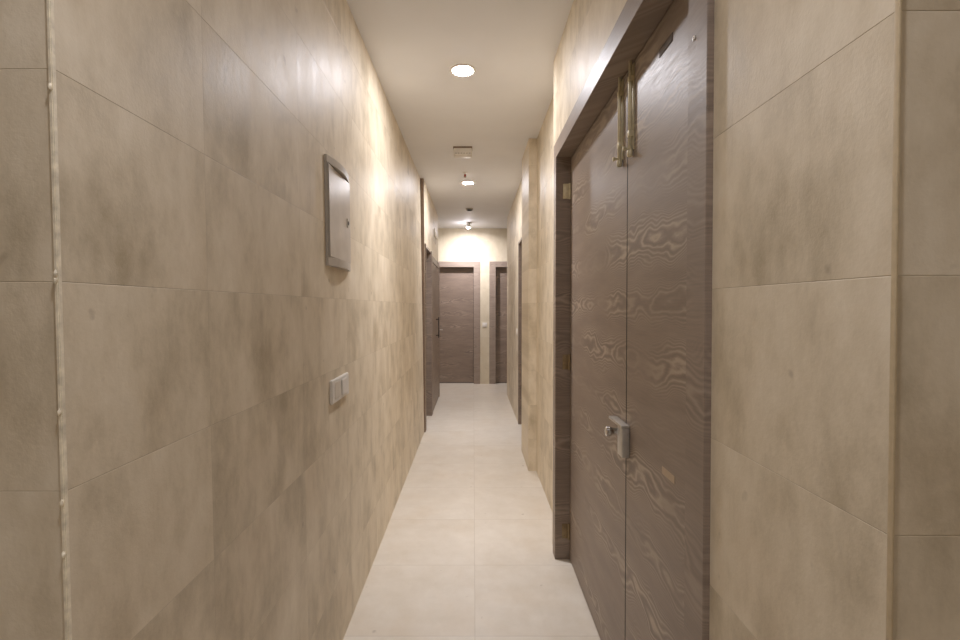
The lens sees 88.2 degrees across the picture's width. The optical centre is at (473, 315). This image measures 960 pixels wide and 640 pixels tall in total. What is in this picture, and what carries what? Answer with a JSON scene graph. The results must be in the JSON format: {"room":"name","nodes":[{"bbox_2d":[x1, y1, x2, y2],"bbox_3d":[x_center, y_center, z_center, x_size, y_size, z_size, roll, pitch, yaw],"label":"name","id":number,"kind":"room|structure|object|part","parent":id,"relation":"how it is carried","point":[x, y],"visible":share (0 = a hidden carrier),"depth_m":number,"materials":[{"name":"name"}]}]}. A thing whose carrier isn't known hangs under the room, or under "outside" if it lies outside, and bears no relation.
{"room":"hallway","nodes":[
{"label":"hallway","id":0,"kind":"room"},
{"bbox_2d":[0,0,64,639],"bbox_3d":[-1.447,-0.025,0.742,1.750,2.925,0.070,0,1,0],"label":"wall","id":1,"kind":"structure","parent":0,"point":[31,562],"depth_m":0.71,"materials":[{"name":"beige tile"}]},
{"bbox_2d":[46,0,71,639],"bbox_3d":[-0.592,-0.024,0.705,0.049,2.925,0.012,0,1,0],"label":"trim","id":2,"kind":"structure","parent":1,"relation":"attached to","point":[57,280],"depth_m":0.70,"materials":[{"name":"beige"}]},
{"bbox_2d":[54,0,437,639],"bbox_3d":[-0.645,-0.086,4.384,0.178,2.926,7.350,0,1,0],"label":"wall","id":3,"kind":"structure","parent":0,"point":[217,489],"depth_m":1.19,"materials":[{"name":"beige tile"}]},
{"bbox_2d":[324,154,350,270],"bbox_3d":[-0.580,-0.427,2.161,0.038,0.444,0.355,0,1,0],"label":"box","id":4,"kind":"object","parent":3,"relation":"attached to","point":[336,178],"visible":1,"depth_m":2.10,"materials":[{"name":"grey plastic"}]},
{"bbox_3d":[-0.589,-0.427,2.161,0.018,0.384,0.355,0,1,0],"label":"box frame","id":5,"kind":"part","parent":4,"relation":"part of","materials":[{"name":"grey plastic"}]},
{"bbox_2d":[330,372,348,404],"bbox_3d":[-0.576,0.307,2.107,0.018,0.100,0.285,0,1,0],"label":"light switch","id":6,"kind":"object","parent":3,"relation":"attached to","point":[339,386],"visible":1,"depth_m":2.10,"materials":[{"name":"white plastic"}]},
{"bbox_2d":[420,178,425,431],"bbox_3d":[-0.598,-0.109,5.716,0.090,2.925,0.035,0,1,0],"label":"trim","id":7,"kind":"structure","parent":3,"relation":"attached to","point":[421,179],"depth_m":5.70,"materials":[{"name":"beige"}]},
{"bbox_2d":[425,243,431,415],"bbox_3d":[-0.626,0.250,6.195,0.148,2.190,0.820,0,1,0],"label":"door","id":8,"kind":"structure","parent":3,"relation":"in","point":[428,254],"depth_m":6.57,"materials":[{"name":"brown wood"}]},
{"bbox_2d":[432,256,439,414],"bbox_3d":[-0.584,0.256,7.338,0.152,2.140,1.445,0,1,0],"label":"door","id":9,"kind":"structure","parent":3,"relation":"in","point":[435,265],"depth_m":7.26,"materials":[{"name":"brown wood"}]},
{"bbox_2d":[346,0,573,227],"bbox_3d":[0.000,-1.577,3.034,4.800,0.100,12.720,0,1,0],"label":"ceiling","id":10,"kind":"structure","parent":0,"point":[412,46],"depth_m":3.28,"materials":[{"name":"paint"}]},
{"bbox_2d":[453,146,471,157],"bbox_3d":[-0.098,-1.514,4.594,0.176,0.078,0.112,0,1,0],"label":"alarm box","id":11,"kind":"object","parent":10,"relation":"attached to","point":[459,151],"visible":1,"depth_m":4.54,"materials":[{"name":"white plastic"}]},
{"bbox_2d":[450,64,475,76],"bbox_3d":[-0.066,-1.521,3.085,0.166,0.013,0.166,0,1,0],"label":"recessed light","id":12,"kind":"object","parent":10,"relation":"in","point":[462,70],"visible":1,"depth_m":3.07,"materials":[{"name":"white plastic"}]},
{"bbox_2d":[453,66,472,75],"bbox_3d":[-0.066,-1.519,3.085,0.126,0.010,0.126,0,1,0],"label":"diffuser","id":13,"kind":"object","parent":12,"relation":"attached to","point":[459,70],"depth_m":3.07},
{"bbox_2d":[461,181,474,184],"bbox_3d":[-0.065,-1.568,5.874,0.166,0.013,0.166,0,1,0],"label":"recessed light","id":14,"kind":"object","parent":10,"relation":"in","point":[463,182],"visible":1,"depth_m":5.85,"materials":[{"name":"white plastic"}]},
{"bbox_2d":[343,383,600,639],"bbox_3d":[0.000,1.448,3.085,4.800,0.100,12.720,0,1,0],"label":"floor","id":15,"kind":"structure","parent":0,"point":[465,552],"depth_m":2.94,"materials":[{"name":"tile"}]},
{"bbox_2d":[438,228,506,383],"bbox_3d":[0.000,-0.172,9.419,4.600,2.925,0.200,0,1,0],"label":"wall","id":16,"kind":"structure","parent":0,"point":[484,245],"depth_m":9.30,"materials":[{"name":"beige paint"}]},
{"bbox_2d":[438,261,479,383],"bbox_3d":[-0.367,0.138,9.398,0.986,2.305,0.172,0,1,0],"label":"door","id":17,"kind":"structure","parent":16,"relation":"in","point":[459,280],"depth_m":9.42,"materials":[{"name":"wood"}]},
{"bbox_2d":[489,261,506,383],"bbox_3d":[0.800,0.138,9.398,1.000,2.305,0.172,0,1,0],"label":"door","id":18,"kind":"structure","parent":16,"relation":"in","point":[497,269],"depth_m":9.41,"materials":[{"name":"wood"}]},
{"bbox_2d":[521,139,536,470],"bbox_3d":[0.562,-0.091,4.664,0.155,2.925,0.610,0,1,0],"label":"wall pier","id":19,"kind":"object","parent":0,"point":[529,160],"visible":0.48,"depth_m":4.38,"materials":[{"name":"beige tile"}]},
{"bbox_2d":[507,95,553,509],"bbox_3d":[0.637,-0.107,5.599,0.160,2.925,5.200,0,1,0],"label":"wall","id":20,"kind":"structure","parent":0,"point":[544,376],"depth_m":4.05,"materials":[{"name":"beige tile"}]},
{"bbox_2d":[518,237,521,423],"bbox_3d":[0.631,0.229,5.675,0.157,2.250,0.900,0,1,0],"label":"door","id":21,"kind":"structure","parent":20,"relation":"in","point":[520,240],"depth_m":6.09,"materials":[{"name":"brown wood"}]},
{"bbox_2d":[552,0,894,639],"bbox_3d":[0.557,-0.043,1.786,0.150,2.925,2.428,0,1,0],"label":"wall","id":22,"kind":"structure","parent":0,"point":[804,89],"depth_m":0.73,"materials":[{"name":"beige tile"}]},
{"bbox_2d":[553,0,714,639],"bbox_3d":[0.543,0.225,1.954,0.154,2.385,1.900,0,1,0],"label":"door","id":23,"kind":"structure","parent":22,"relation":"in","point":[633,154],"depth_m":1.66,"materials":[{"name":"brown wood"}]},
{"bbox_3d":[0.520,0.434,1.853,0.057,0.038,0.038,0,1,0],"label":"latch knob","id":24,"kind":"part","parent":23,"relation":"part of","materials":[{"name":"silver metal"}]},
{"bbox_3d":[0.551,-0.774,1.420,0.002,0.024,0.095,0,1,0],"label":"name plate","id":25,"kind":"part","parent":23,"relation":"part of","materials":[{"name":"brown wood"}]},
{"bbox_2d":[886,0,901,639],"bbox_3d":[0.483,-0.022,0.568,0.003,2.925,0.007,0,1,0],"label":"trim","id":26,"kind":"structure","parent":22,"relation":"attached to","point":[898,3],"depth_m":0.57,"materials":[{"name":"beige"}]},
{"bbox_2d":[893,0,959,639],"bbox_3d":[1.392,-0.023,0.604,1.816,2.925,0.070,0,1,0],"label":"wall","id":27,"kind":"structure","parent":0,"point":[926,600],"depth_m":0.57,"materials":[{"name":"beige tile"}]}
]}

